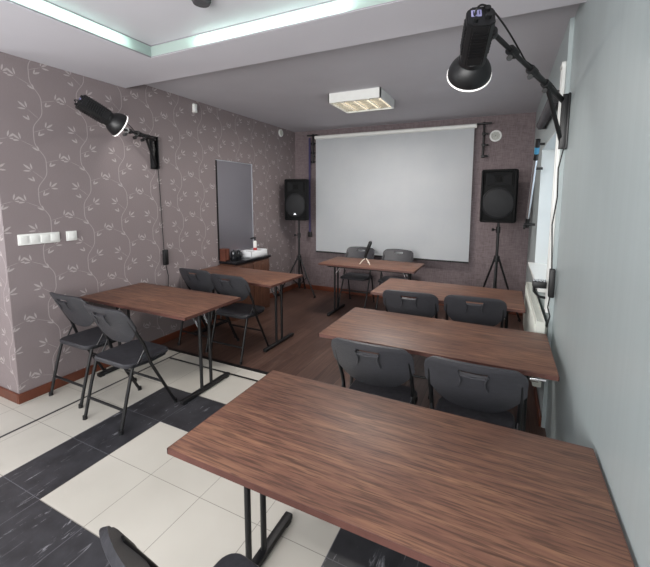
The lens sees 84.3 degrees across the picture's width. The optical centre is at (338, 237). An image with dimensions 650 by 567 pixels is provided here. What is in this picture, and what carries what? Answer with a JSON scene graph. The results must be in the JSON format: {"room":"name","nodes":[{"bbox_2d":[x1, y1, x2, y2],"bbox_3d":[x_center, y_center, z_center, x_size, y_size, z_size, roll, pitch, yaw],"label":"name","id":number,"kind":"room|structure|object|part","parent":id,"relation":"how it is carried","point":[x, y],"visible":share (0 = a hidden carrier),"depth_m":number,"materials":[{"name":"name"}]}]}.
{"room":"lecture hall","nodes":[
{"label":"lecture hall","id":0,"kind":"room"},
{"bbox_2d":[0,282,10,389],"bbox_3d":[-3.244,-0.136,3.078,1.480,2.800,0.120,3,7,25],"label":"wall","id":1,"kind":"structure","parent":0,"point":[5,382],"depth_m":2.85,"materials":[{"name":"paper"}]},
{"bbox_2d":[0,386,17,403],"bbox_3d":[-3.225,1.225,3.140,1.600,0.080,0.016,3,7,25],"label":"baseboard","id":2,"kind":"structure","parent":1,"relation":"attached to","point":[5,393],"depth_m":2.85,"materials":[{"name":"brown wood"}]},
{"bbox_2d":[0,52,295,393],"bbox_3d":[-1.657,-0.294,4.595,0.120,2.800,4.220,3,7,25],"label":"wall","id":3,"kind":"structure","parent":0,"point":[62,170],"depth_m":3.31,"materials":[{"name":"paper"}]},
{"bbox_2d":[17,232,59,245],"bbox_3d":[-2.392,0.008,2.869,0.016,0.085,0.287,3,7,25],"label":"light switch","id":4,"kind":"object","parent":3,"relation":"attached to","point":[50,237],"visible":1,"depth_m":2.86,"materials":[{"name":"white plastic"}]},
{"bbox_2d":[66,231,76,240],"bbox_3d":[-2.291,-0.015,3.085,0.016,0.082,0.082,3,7,25],"label":"light switch","id":5,"kind":"object","parent":3,"relation":"attached to","point":[70,235],"visible":1,"depth_m":3.08,"materials":[{"name":"white plastic"}]},
{"bbox_2d":[74,95,159,168],"bbox_3d":[-1.885,-0.923,3.292,0.283,0.511,0.981,1,6,10],"label":"wall-mounted studio light","id":6,"kind":"object","parent":3,"relation":"attached to","point":[115,123],"visible":1,"depth_m":2.99,"materials":[{"name":"black metal"}]},
{"bbox_3d":[-1.920,-0.888,3.756,0.042,0.340,0.085,3,7,25],"label":"wall plate","id":7,"kind":"part","parent":6,"relation":"part of","materials":[{"name":"black metal"}]},
{"bbox_2d":[158,169,168,285],"bbox_3d":[-1.887,0.019,3.931,0.034,1.521,0.098,3,7,25],"label":"cable","id":8,"kind":"object","parent":6,"relation":"hanging from","point":[164,252],"visible":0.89,"depth_m":3.92,"materials":[{"name":"black plastic"}]},
{"bbox_3d":[-1.910,-0.299,3.869,0.010,0.875,0.028,5,8,36],"label":"cord","id":9,"kind":"part","parent":8,"relation":"part of","materials":[{"name":"black plastic"}]},
{"bbox_2d":[17,315,219,403],"bbox_3d":[-2.034,1.160,3.787,0.016,0.080,2.195,3,7,25],"label":"baseboard","id":10,"kind":"structure","parent":3,"relation":"attached to","point":[33,393],"depth_m":3.15,"materials":[{"name":"brown wood"}]},
{"bbox_2d":[192,104,196,112],"bbox_3d":[-1.680,-1.515,4.208,0.039,0.100,0.050,3,7,25],"label":"wall sensor","id":11,"kind":"object","parent":3,"relation":"attached to","point":[194,106],"visible":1,"depth_m":4.19,"materials":[{"name":"white plastic"}]},
{"bbox_2d":[215,159,253,259],"bbox_3d":[-1.409,-0.382,4.957,0.019,1.298,0.714,3,7,25],"label":"wall mirror","id":12,"kind":"object","parent":3,"relation":"attached to","point":[234,187],"visible":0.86,"depth_m":4.91,"materials":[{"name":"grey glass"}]},
{"bbox_2d":[270,283,295,297],"bbox_3d":[-1.006,0.923,5.996,0.016,0.080,1.180,3,7,25],"label":"baseboard","id":13,"kind":"structure","parent":3,"relation":"attached to","point":[292,286],"depth_m":6.22,"materials":[{"name":"brown wood"}]},
{"bbox_2d":[47,0,329,44],"bbox_3d":[-1.032,-1.270,0.970,2.161,0.040,2.826,3,7,25],"label":"ceiling","id":14,"kind":"structure","parent":0,"point":[151,22],"depth_m":2.21,"materials":[{"name":"paint"}]},
{"bbox_2d":[192,0,210,7],"bbox_3d":[-0.783,-1.350,2.052,0.110,0.034,0.110,3,7,25],"label":"smoke detector","id":15,"kind":"object","parent":14,"relation":"attached to","point":[199,3],"visible":1,"depth_m":2.05,"materials":[{"name":"grey plastic"}]},
{"bbox_2d":[0,350,431,566],"bbox_3d":[-1.757,1.521,1.334,5.800,0.100,4.540,3,7,25],"label":"floor","id":16,"kind":"structure","parent":0,"point":[65,477],"depth_m":1.99,"materials":[{"name":"tile"}]},
{"bbox_2d":[49,292,136,408],"bbox_3d":[-2.071,0.851,3.004,0.466,0.865,0.474,3,7,25],"label":"folding chair","id":17,"kind":"object","parent":16,"relation":"on","point":[74,309],"visible":0.81,"depth_m":2.87,"materials":[{"name":"grey plastic"}]},
{"bbox_3d":[-2.324,1.075,2.960,0.032,0.428,0.138,3,7,25],"label":"leg","id":18,"kind":"part","parent":17,"relation":"part of","materials":[{"name":"black metal"}]},
{"bbox_3d":[-2.126,0.581,2.852,0.466,0.295,0.157,3,7,25],"label":"backrest","id":19,"kind":"part","parent":17,"relation":"part of","materials":[{"name":"grey plastic"}]},
{"bbox_3d":[-1.961,1.095,2.793,0.032,0.428,0.138,3,7,25],"label":"leg","id":20,"kind":"part","parent":17,"relation":"part of","materials":[{"name":"black metal"}]},
{"bbox_3d":[-2.058,0.842,3.033,0.402,0.032,0.366,3,7,25],"label":"seat","id":21,"kind":"part","parent":17,"relation":"part of","materials":[{"name":"grey plastic"}]},
{"bbox_2d":[82,304,177,435],"bbox_3d":[-1.574,0.888,2.693,0.466,0.865,0.474,3,7,25],"label":"folding chair","id":22,"kind":"object","parent":16,"relation":"on","point":[116,325],"visible":1,"depth_m":2.58,"materials":[{"name":"grey plastic"}]},
{"bbox_3d":[-1.827,1.111,2.649,0.032,0.428,0.138,3,7,25],"label":"leg","id":23,"kind":"part","parent":22,"relation":"part of","materials":[{"name":"black metal"}]},
{"bbox_3d":[-1.629,0.617,2.541,0.466,0.295,0.157,3,7,25],"label":"backrest","id":24,"kind":"part","parent":22,"relation":"part of","materials":[{"name":"grey plastic"}]},
{"bbox_3d":[-1.464,1.131,2.482,0.032,0.428,0.138,3,7,25],"label":"leg","id":25,"kind":"part","parent":22,"relation":"part of","materials":[{"name":"black metal"}]},
{"bbox_3d":[-1.560,0.878,2.722,0.402,0.032,0.366,3,7,25],"label":"seat","id":26,"kind":"part","parent":22,"relation":"part of","materials":[{"name":"grey plastic"}]},
{"bbox_2d":[80,283,240,405],"bbox_3d":[-1.577,0.894,3.211,1.284,0.739,0.614,3,7,25],"label":"folding table","id":27,"kind":"object","parent":16,"relation":"on","point":[165,301],"visible":0.83,"depth_m":3.04,"materials":[{"name":"brown wood"}]},
{"bbox_2d":[99,526,258,566],"bbox_3d":[-0.297,1.088,0.924,0.466,0.865,0.474,4,7,31],"label":"folding chair","id":28,"kind":"object","parent":16,"relation":"on","point":[120,551],"visible":1,"depth_m":0.87,"materials":[{"name":"grey plastic"}]},
{"bbox_3d":[-0.364,0.817,0.778,0.466,0.295,0.157,4,7,31],"label":"backrest","id":29,"kind":"part","parent":28,"relation":"part of","materials":[{"name":"grey plastic"}]},
{"bbox_3d":[-0.280,1.079,0.951,0.402,0.032,0.366,4,7,31],"label":"seat","id":30,"kind":"part","parent":28,"relation":"part of","materials":[{"name":"grey plastic"}]},
{"bbox_2d":[168,347,268,374],"bbox_3d":[-0.302,1.277,3.154,3.700,0.006,0.038,3,7,25],"label":"trim","id":31,"kind":"structure","parent":16,"relation":"on","point":[172,349],"depth_m":3.52,"materials":[{"name":"black metal"}]},
{"bbox_2d":[331,337,417,404],"bbox_3d":[0.227,0.962,2.096,0.466,0.865,0.474,3,7,24],"label":"folding chair","id":32,"kind":"object","parent":16,"relation":"on","point":[383,374],"visible":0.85,"depth_m":1.95,"materials":[{"name":"grey plastic"}]},
{"bbox_3d":[0.240,0.953,2.125,0.402,0.032,0.366,3,7,24],"label":"seat","id":33,"kind":"part","parent":32,"relation":"part of","materials":[{"name":"grey plastic"}]},
{"bbox_2d":[167,370,634,566],"bbox_3d":[0.149,1.112,1.308,1.366,0.739,0.640,3,7,25],"label":"folding table","id":34,"kind":"object","parent":16,"relation":"on","point":[431,487],"visible":0.99,"depth_m":1.15,"materials":[{"name":"brown wood"}]},
{"bbox_2d":[319,307,559,431],"bbox_3d":[0.617,0.996,2.387,1.351,0.739,0.632,3,7,25],"label":"folding table","id":35,"kind":"object","parent":16,"relation":"on","point":[527,353],"visible":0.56,"depth_m":2.25,"materials":[{"name":"brown wood"}]},
{"bbox_2d":[424,356,528,430],"bbox_3d":[0.699,0.990,1.868,0.466,0.865,0.474,3,7,25],"label":"folding chair","id":36,"kind":"object","parent":16,"relation":"on","point":[488,399],"visible":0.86,"depth_m":1.72,"materials":[{"name":"grey plastic"}]},
{"bbox_3d":[0.713,0.980,1.897,0.402,0.032,0.366,3,7,25],"label":"seat","id":37,"kind":"part","parent":36,"relation":"part of","materials":[{"name":"grey plastic"}]},
{"bbox_2d":[0,0,586,87],"bbox_3d":[-1.828,-1.315,0.957,5.700,0.300,4.350,3,7,25],"label":"ceiling","id":38,"kind":"structure","parent":0,"point":[25,33],"depth_m":2.38,"materials":[{"name":"paint"}]},
{"bbox_2d":[7,0,150,57],"bbox_3d":[-2.031,-1.262,1.435,0.069,0.086,2.832,3,7,25],"label":"light","id":39,"kind":"object","parent":38,"relation":"attached to","point":[44,7],"visible":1,"depth_m":2.27,"materials":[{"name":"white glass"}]},
{"bbox_2d":[150,0,399,57],"bbox_3d":[-0.427,-1.347,2.277,2.161,0.086,0.057,3,7,25],"label":"light","id":40,"kind":"object","parent":38,"relation":"attached to","point":[330,8],"visible":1,"depth_m":2.26,"materials":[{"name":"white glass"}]},
{"bbox_2d":[161,287,545,436],"bbox_3d":[-0.141,1.148,4.808,5.800,0.100,3.160,3,7,25],"label":"floor","id":41,"kind":"structure","parent":0,"point":[305,354],"depth_m":4.00,"materials":[{"name":"brown wood"}]},
{"bbox_2d":[177,268,235,351],"bbox_3d":[-1.474,0.743,4.016,0.466,0.865,0.474,3,7,25],"label":"folding chair","id":42,"kind":"object","parent":41,"relation":"on","point":[200,281],"visible":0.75,"depth_m":3.85,"materials":[{"name":"grey plastic"}]},
{"bbox_3d":[-1.727,0.967,3.972,0.032,0.428,0.138,3,7,25],"label":"leg","id":43,"kind":"part","parent":42,"relation":"part of","materials":[{"name":"black metal"}]},
{"bbox_3d":[-1.528,0.473,3.864,0.466,0.295,0.157,3,7,25],"label":"backrest","id":44,"kind":"part","parent":42,"relation":"part of","materials":[{"name":"grey plastic"}]},
{"bbox_3d":[-1.364,0.987,3.805,0.032,0.428,0.138,3,7,25],"label":"leg","id":45,"kind":"part","parent":42,"relation":"part of","materials":[{"name":"black metal"}]},
{"bbox_2d":[208,273,269,364],"bbox_3d":[-1.036,0.776,3.739,0.466,0.865,0.474,3,7,25],"label":"folding chair","id":46,"kind":"object","parent":41,"relation":"on","point":[237,286],"visible":0.91,"depth_m":3.61,"materials":[{"name":"grey plastic"}]},
{"bbox_3d":[-1.289,0.999,3.694,0.032,0.428,0.138,3,7,25],"label":"leg","id":47,"kind":"part","parent":46,"relation":"part of","materials":[{"name":"black metal"}]},
{"bbox_3d":[-1.091,0.505,3.586,0.466,0.295,0.157,3,7,25],"label":"backrest","id":48,"kind":"part","parent":46,"relation":"part of","materials":[{"name":"grey plastic"}]},
{"bbox_3d":[-1.022,0.766,3.767,0.402,0.032,0.366,3,7,25],"label":"seat","id":49,"kind":"part","parent":46,"relation":"part of","materials":[{"name":"grey plastic"}]},
{"bbox_3d":[-0.926,1.019,3.527,0.032,0.428,0.138,3,7,25],"label":"leg","id":50,"kind":"part","parent":46,"relation":"part of","materials":[{"name":"black metal"}]},
{"bbox_2d":[219,254,270,321],"bbox_3d":[-1.276,0.671,5.036,0.285,0.788,0.760,3,7,25],"label":"base cabinet","id":51,"kind":"object","parent":41,"relation":"on","point":[261,295],"visible":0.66,"depth_m":5.01,"materials":[{"name":"brown wood"}]},
{"bbox_3d":[-1.251,0.704,4.823,0.012,0.700,0.362,3,7,25],"label":"door","id":52,"kind":"part","parent":51,"relation":"part of","materials":[{"name":"brown wood"}]},
{"bbox_2d":[219,254,270,264],"bbox_3d":[-1.275,0.297,4.995,0.285,0.035,0.760,3,7,25],"label":"countertop","id":53,"kind":"structure","parent":51,"relation":"on","point":[243,260],"depth_m":4.76,"materials":[{"name":"black stone"}]},
{"bbox_2d":[220,248,229,260],"bbox_3d":[-1.494,0.228,4.724,0.106,0.158,0.080,3,7,25],"label":"wooden box","id":54,"kind":"object","parent":53,"relation":"on","point":[224,252],"visible":1,"depth_m":4.69,"materials":[{"name":"brown wood"}]},
{"bbox_2d":[231,250,237,259],"bbox_3d":[-1.386,0.231,4.796,0.092,0.137,0.072,0,6,-6],"label":"glass jug","id":55,"kind":"object","parent":53,"relation":"on","point":[233,252],"visible":1,"depth_m":4.77,"materials":[{"name":"black glass"}]},
{"bbox_2d":[236,250,241,258],"bbox_3d":[-1.353,0.228,4.891,0.072,0.122,0.092,-4,8,-34],"label":"glass jug","id":56,"kind":"object","parent":53,"relation":"on","point":[238,252],"visible":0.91,"depth_m":4.87,"materials":[{"name":"black glass"}]},
{"bbox_2d":[241,238,266,257],"bbox_3d":[-1.206,0.132,5.112,0.220,0.262,0.360,3,7,25],"label":"basin","id":57,"kind":"object","parent":53,"relation":"in","point":[249,253],"visible":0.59,"depth_m":5.05,"materials":[{"name":"white ceramic"}]},
{"bbox_3d":[-1.207,0.220,5.122,0.220,0.086,0.360,3,7,25],"label":"bowl","id":58,"kind":"part","parent":57,"relation":"part of","materials":[{"name":"white ceramic"}]},
{"bbox_2d":[252,237,256,249],"bbox_3d":[-1.179,0.089,5.058,0.054,0.185,0.079,3,7,25],"label":"soap bottle","id":59,"kind":"object","parent":57,"relation":"on","point":[254,241],"visible":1,"depth_m":5.05,"materials":[{"name":"white plastic"}]},
{"bbox_3d":[-1.095,0.668,5.157,0.012,0.700,0.362,3,7,25],"label":"door","id":60,"kind":"part","parent":51,"relation":"part of","materials":[{"name":"brown wood"}]},
{"bbox_2d":[189,265,302,352],"bbox_3d":[-1.110,0.790,4.185,1.274,0.739,0.589,3,7,26],"label":"folding table","id":61,"kind":"object","parent":41,"relation":"on","point":[262,278],"visible":0.7,"depth_m":4.02,"materials":[{"name":"brown wood"}]},
{"bbox_2d":[277,220,315,297],"bbox_3d":[-0.589,0.336,6.023,0.637,1.255,0.637,3,7,25],"label":"speaker stand","id":62,"kind":"object","parent":41,"relation":"on","point":[298,235],"visible":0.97,"depth_m":5.97,"materials":[{"name":"black metal"}]},
{"bbox_3d":[-0.834,0.646,5.966,0.352,0.612,0.024,-2,7,-20],"label":"leg","id":63,"kind":"part","parent":62,"relation":"part of","materials":[{"name":"black metal"}]},
{"bbox_2d":[284,179,308,220],"bbox_3d":[-0.649,-0.615,5.878,0.361,0.663,0.395,1,6,11],"label":"loudspeaker","id":64,"kind":"object","parent":62,"relation":"on","point":[296,191],"visible":1,"depth_m":5.70,"materials":[{"name":"plastic"}]},
{"bbox_2d":[286,193,304,216],"bbox_3d":[-0.682,-0.513,5.715,0.338,0.384,0.038,1,6,11],"label":"grille","id":65,"kind":"object","parent":64,"relation":"attached to","point":[295,202],"depth_m":5.70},
{"bbox_3d":[-0.618,0.619,6.224,0.025,0.612,0.351,1,6,10],"label":"leg","id":66,"kind":"part","parent":62,"relation":"part of","materials":[{"name":"black metal"}]},
{"bbox_3d":[-0.502,0.654,5.909,0.341,0.612,0.110,3,7,25],"label":"leg","id":67,"kind":"part","parent":62,"relation":"part of","materials":[{"name":"black metal"}]},
{"bbox_2d":[339,247,374,307],"bbox_3d":[0.286,0.594,5.454,0.466,0.865,0.474,3,7,25],"label":"folding chair","id":68,"kind":"object","parent":41,"relation":"on","point":[352,252],"visible":0.64,"depth_m":5.48,"materials":[{"name":"grey plastic"}]},
{"bbox_3d":[0.272,0.591,5.423,0.402,0.032,0.366,3,7,25],"label":"seat","id":69,"kind":"part","parent":68,"relation":"part of","materials":[{"name":"grey plastic"}]},
{"bbox_3d":[0.344,0.298,5.544,0.466,0.295,0.157,3,7,25],"label":"backrest","id":70,"kind":"part","parent":68,"relation":"part of","materials":[{"name":"grey plastic"}]},
{"bbox_3d":[0.537,0.805,5.546,0.032,0.428,0.138,3,7,25],"label":"leg","id":71,"kind":"part","parent":68,"relation":"part of","materials":[{"name":"black metal"}]},
{"bbox_2d":[318,257,424,315],"bbox_3d":[0.452,0.719,4.907,1.304,0.739,0.624,3,7,25],"label":"folding table","id":72,"kind":"object","parent":41,"relation":"on","point":[409,268],"visible":0.86,"depth_m":4.83,"materials":[{"name":"brown wood"}]},
{"bbox_2d":[359,241,371,264],"bbox_3d":[0.382,0.198,4.780,0.164,0.316,0.137,3,7,25],"label":"microphone","id":73,"kind":"object","parent":72,"relation":"on","point":[369,242],"visible":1,"depth_m":4.72,"materials":[{"name":"black metal"}]},
{"bbox_2d":[375,249,413,309],"bbox_3d":[0.825,0.623,5.217,0.466,0.865,0.474,3,7,25],"label":"folding chair","id":74,"kind":"object","parent":41,"relation":"on","point":[388,254],"visible":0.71,"depth_m":5.30,"materials":[{"name":"grey plastic"}]},
{"bbox_3d":[0.812,0.620,5.187,0.402,0.032,0.366,3,7,25],"label":"seat","id":75,"kind":"part","parent":74,"relation":"part of","materials":[{"name":"grey plastic"}]},
{"bbox_3d":[0.883,0.327,5.307,0.466,0.295,0.157,3,7,25],"label":"backrest","id":76,"kind":"part","parent":74,"relation":"part of","materials":[{"name":"grey plastic"}]},
{"bbox_2d":[383,289,438,398],"bbox_3d":[0.645,0.849,3.147,0.466,0.865,0.474,3,7,22],"label":"folding chair","id":77,"kind":"object","parent":41,"relation":"on","point":[425,304],"visible":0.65,"depth_m":2.96,"materials":[{"name":"grey plastic"}]},
{"bbox_3d":[0.596,0.579,2.992,0.466,0.295,0.157,3,7,22],"label":"backrest","id":78,"kind":"part","parent":77,"relation":"part of","materials":[{"name":"grey plastic"}]},
{"bbox_2d":[370,278,525,328],"bbox_3d":[1.032,0.881,3.454,1.304,0.739,0.664,3,7,25],"label":"folding table","id":79,"kind":"object","parent":41,"relation":"on","point":[514,300],"visible":0.57,"depth_m":3.42,"materials":[{"name":"brown wood"}]},
{"bbox_2d":[441,295,506,397],"bbox_3d":[1.126,0.868,2.998,0.466,0.865,0.474,3,7,22],"label":"folding chair","id":80,"kind":"object","parent":41,"relation":"on","point":[491,312],"visible":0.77,"depth_m":2.82,"materials":[{"name":"grey plastic"}]},
{"bbox_3d":[1.077,0.598,2.842,0.466,0.295,0.157,3,7,22],"label":"backrest","id":81,"kind":"part","parent":80,"relation":"part of","materials":[{"name":"grey plastic"}]},
{"bbox_2d":[483,223,520,321],"bbox_3d":[2.044,0.471,4.612,0.639,1.321,0.584,3,7,25],"label":"speaker stand","id":82,"kind":"object","parent":41,"relation":"on","point":[496,259],"visible":0.54,"depth_m":4.65,"materials":[{"name":"black metal"}]},
{"bbox_3d":[1.965,0.669,4.873,0.025,0.829,0.343,-3,7,-30],"label":"leg","id":83,"kind":"part","parent":82,"relation":"part of","materials":[{"name":"black metal"}]},
{"bbox_3d":[1.966,0.705,4.546,0.024,0.829,0.343,4,7,30],"label":"leg","id":84,"kind":"part","parent":82,"relation":"part of","materials":[{"name":"black metal"}]},
{"bbox_2d":[479,169,518,222],"bbox_3d":[2.058,-0.522,4.563,0.410,0.663,0.393,4,7,31],"label":"loudspeaker","id":85,"kind":"object","parent":82,"relation":"on","point":[499,187],"visible":1,"depth_m":4.40,"materials":[{"name":"plastic"}]},
{"bbox_2d":[482,187,513,218],"bbox_3d":[1.966,-0.423,4.421,0.384,0.384,0.038,4,7,31],"label":"grille","id":86,"kind":"object","parent":85,"relation":"attached to","point":[497,202],"depth_m":4.41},
{"bbox_3d":[2.250,0.689,4.711,0.342,0.829,0.025,0,6,0],"label":"leg","id":87,"kind":"part","parent":82,"relation":"part of","materials":[{"name":"black metal"}]},
{"bbox_2d":[145,3,579,131],"bbox_3d":[0.345,-1.647,4.088,4.300,0.120,3.190,3,7,25],"label":"ceiling","id":88,"kind":"structure","parent":0,"point":[291,93],"depth_m":3.51,"materials":[{"name":"paint"}]},
{"bbox_2d":[328,87,394,112],"bbox_3d":[0.272,-1.532,4.040,0.600,0.100,0.520,3,7,25],"label":"ceiling light","id":89,"kind":"object","parent":88,"relation":"attached to","point":[371,99],"visible":1,"depth_m":3.90,"materials":[{"name":"white plastic"}]},
{"bbox_2d":[295,112,535,298],"bbox_3d":[0.945,-0.399,5.666,4.100,2.800,0.120,3,7,25],"label":"wall","id":90,"kind":"structure","parent":0,"point":[515,148],"depth_m":5.12,"materials":[{"name":"brown paper"}]},
{"bbox_2d":[307,134,317,162],"bbox_3d":[-0.415,-1.494,6.051,0.190,0.480,0.111,3,7,25],"label":"clamp","id":91,"kind":"object","parent":90,"relation":"attached to","point":[312,135],"visible":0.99,"depth_m":6.02,"materials":[{"name":"black metal"}]},
{"bbox_2d":[308,138,311,236],"bbox_3d":[-0.484,-0.842,6.134,0.075,1.675,0.030,3,7,25],"label":"strap","id":92,"kind":"object","parent":91,"relation":"hanging from","point":[309,232],"visible":0.99,"depth_m":6.13,"materials":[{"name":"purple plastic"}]},
{"bbox_3d":[-0.425,-1.493,6.042,0.027,0.480,0.028,3,7,25],"label":"post","id":93,"kind":"part","parent":91,"relation":"part of","materials":[{"name":"black metal"}]},
{"bbox_2d":[314,124,476,263],"bbox_3d":[0.758,-0.656,5.548,2.517,1.949,0.058,3,7,25],"label":"projection screen","id":94,"kind":"object","parent":90,"relation":"attached to","point":[406,189],"visible":0.94,"depth_m":5.46,"materials":[{"name":"fabric"}]},
{"bbox_2d":[296,283,521,315],"bbox_3d":[0.913,0.960,5.752,3.674,0.080,0.016,3,7,25],"label":"baseboard","id":95,"kind":"structure","parent":90,"relation":"attached to","point":[315,287],"depth_m":6.17,"materials":[{"name":"brown wood"}]},
{"bbox_2d":[477,122,491,157],"bbox_3d":[2.009,-1.340,4.940,0.190,0.480,0.111,3,7,25],"label":"bracket","id":96,"kind":"object","parent":90,"relation":"attached to","point":[484,133],"visible":1,"depth_m":4.91,"materials":[{"name":"black metal"}]},
{"bbox_3d":[1.999,-1.339,4.931,0.027,0.480,0.028,3,7,25],"label":"post","id":97,"kind":"part","parent":96,"relation":"part of","materials":[{"name":"black metal"}]},
{"bbox_3d":[1.992,-1.550,4.878,0.190,0.026,0.025,3,7,25],"label":"arm","id":98,"kind":"part","parent":96,"relation":"part of","materials":[{"name":"black metal"}]},
{"bbox_2d":[490,130,501,141],"bbox_3d":[2.161,-1.392,4.919,0.156,0.156,0.016,3,7,25],"label":"air vent","id":99,"kind":"object","parent":90,"relation":"in","point":[495,135],"visible":1,"depth_m":4.91,"materials":[{"name":"white plastic"}]},
{"bbox_2d":[492,132,499,139],"bbox_3d":[2.159,-1.392,4.915,0.102,0.102,0.008,3,7,25],"label":"grille","id":100,"kind":"object","parent":99,"relation":"attached to","point":[495,135],"depth_m":4.91,"materials":[{"name":"white plastic"}]},
{"bbox_2d":[525,0,649,566],"bbox_3d":[1.242,0.066,1.445,0.424,2.800,7.540,3,7,25],"label":"wall","id":101,"kind":"structure","parent":0,"point":[600,399],"depth_m":1.30,"materials":[{"name":"grey paint"}]},
{"bbox_2d":[447,4,570,149],"bbox_3d":[0.942,-0.785,1.962,1.244,0.505,0.300,-6,9,-43],"label":"wall-mounted studio light","id":102,"kind":"object","parent":101,"relation":"attached to","point":[471,71],"visible":0.99,"depth_m":1.68,"materials":[{"name":"black metal"}]},
{"bbox_3d":[0.563,-0.888,1.464,0.019,0.026,0.025,2,6,11],"label":"knob","id":103,"kind":"part","parent":102,"relation":"part of","materials":[{"name":"black plastic"}]},
{"bbox_3d":[0.616,-0.942,1.477,0.023,0.030,0.027,2,6,11],"label":"knob","id":104,"kind":"part","parent":102,"relation":"part of","materials":[{"name":"black plastic"}]},
{"bbox_3d":[0.614,-0.903,1.461,0.023,0.030,0.027,2,6,11],"label":"knob","id":105,"kind":"part","parent":102,"relation":"part of","materials":[{"name":"black plastic"}]},
{"bbox_2d":[546,148,563,326],"bbox_3d":[1.407,0.019,2.338,0.042,1.182,0.050,3,7,25],"label":"hanging cable","id":106,"kind":"object","parent":102,"relation":"hanging from","point":[552,272],"visible":1,"depth_m":2.34,"materials":[{"name":"black plastic"}]},
{"bbox_3d":[1.406,0.498,2.395,0.024,0.216,0.018,3,7,25],"label":"cord","id":107,"kind":"part","parent":106,"relation":"part of","materials":[{"name":"black plastic"}]},
{"bbox_3d":[1.408,-0.180,2.316,0.042,0.781,0.008,3,7,25],"label":"cord","id":108,"kind":"part","parent":106,"relation":"part of","materials":[{"name":"black plastic"}]},
{"bbox_3d":[1.439,-0.734,2.281,0.042,0.340,0.085,3,7,25],"label":"wall plate","id":109,"kind":"part","parent":102,"relation":"part of","materials":[{"name":"black metal"}]},
{"bbox_2d":[522,313,541,426],"bbox_3d":[2.004,1.183,3.767,0.016,0.080,2.685,3,7,25],"label":"baseboard","id":110,"kind":"structure","parent":101,"relation":"attached to","point":[539,416],"depth_m":2.71,"materials":[{"name":"brown wood"}]},
{"bbox_2d":[523,139,544,228],"bbox_3d":[1.944,-0.498,3.563,0.111,0.874,0.536,3,7,22],"label":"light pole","id":111,"kind":"object","parent":101,"relation":"attached to","point":[527,223],"visible":1,"depth_m":3.52,"materials":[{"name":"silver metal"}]},
{"bbox_2d":[523,282,546,387],"bbox_3d":[1.610,0.736,2.965,0.103,0.460,1.342,3,7,25],"label":"radiator","id":112,"kind":"object","parent":101,"relation":"attached to","point":[533,319],"visible":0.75,"depth_m":2.73,"materials":[{"name":"white metal"}]},
{"bbox_3d":[1.602,0.731,3.011,0.019,0.460,1.260,3,7,25],"label":"panel","id":113,"kind":"part","parent":112,"relation":"part of","materials":[{"name":"white metal"}]},
{"bbox_2d":[528,283,543,321],"bbox_3d":[1.626,0.507,2.976,0.034,0.006,1.240,3,7,25],"label":"grille","id":114,"kind":"object","parent":112,"relation":"attached to","point":[536,307],"depth_m":2.77,"materials":[{"name":"white"}]},
{"bbox_3d":[1.360,0.793,2.432,0.050,0.460,0.006,3,7,25],"label":"panel","id":115,"kind":"part","parent":112,"relation":"part of","materials":[{"name":"white metal"}]},
{"bbox_3d":[1.645,0.733,2.991,0.010,0.460,1.260,3,7,25],"label":"panel","id":116,"kind":"part","parent":112,"relation":"part of","materials":[{"name":"white metal"}]},
{"bbox_2d":[528,262,546,292],"bbox_3d":[1.902,0.341,3.162,0.340,0.024,1.260,3,7,25],"label":"windowsill","id":117,"kind":"structure","parent":101,"relation":"attached to","point":[538,270],"depth_m":3.30,"materials":[{"name":"white plastic"}]},
{"bbox_2d":[532,279,546,298],"bbox_3d":[1.390,0.356,2.482,0.086,0.135,0.050,3,7,25],"label":"power strip","id":118,"kind":"object","parent":101,"relation":"attached to","point":[536,283],"visible":1,"depth_m":2.47,"materials":[{"name":"black plastic"}]},
{"bbox_3d":[1.389,0.374,2.484,0.085,0.100,0.018,3,7,25],"label":"cord","id":119,"kind":"part","parent":118,"relation":"part of","materials":[{"name":"black plastic"}]},
{"bbox_2d":[535,131,555,263],"bbox_3d":[1.933,-0.237,3.086,0.280,1.190,1.220,3,7,25],"label":"window","id":120,"kind":"structure","parent":101,"relation":"attached to","point":[548,151],"depth_m":3.65,"materials":[{"name":"glass"}]},
{"bbox_2d":[536,90,559,129],"bbox_3d":[1.683,-0.999,2.887,0.082,0.083,1.036,3,7,25],"label":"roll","id":121,"kind":"object","parent":101,"relation":"attached to","point":[546,114],"visible":0.63,"depth_m":2.82,"materials":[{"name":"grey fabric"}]},
{"bbox_2d":[544,61,566,312],"bbox_3d":[1.477,-0.310,2.450,0.024,1.670,0.100,3,7,25],"label":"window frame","id":122,"kind":"structure","parent":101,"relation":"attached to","point":[563,65],"depth_m":2.42,"materials":[{"name":"white plastic"}]}
]}

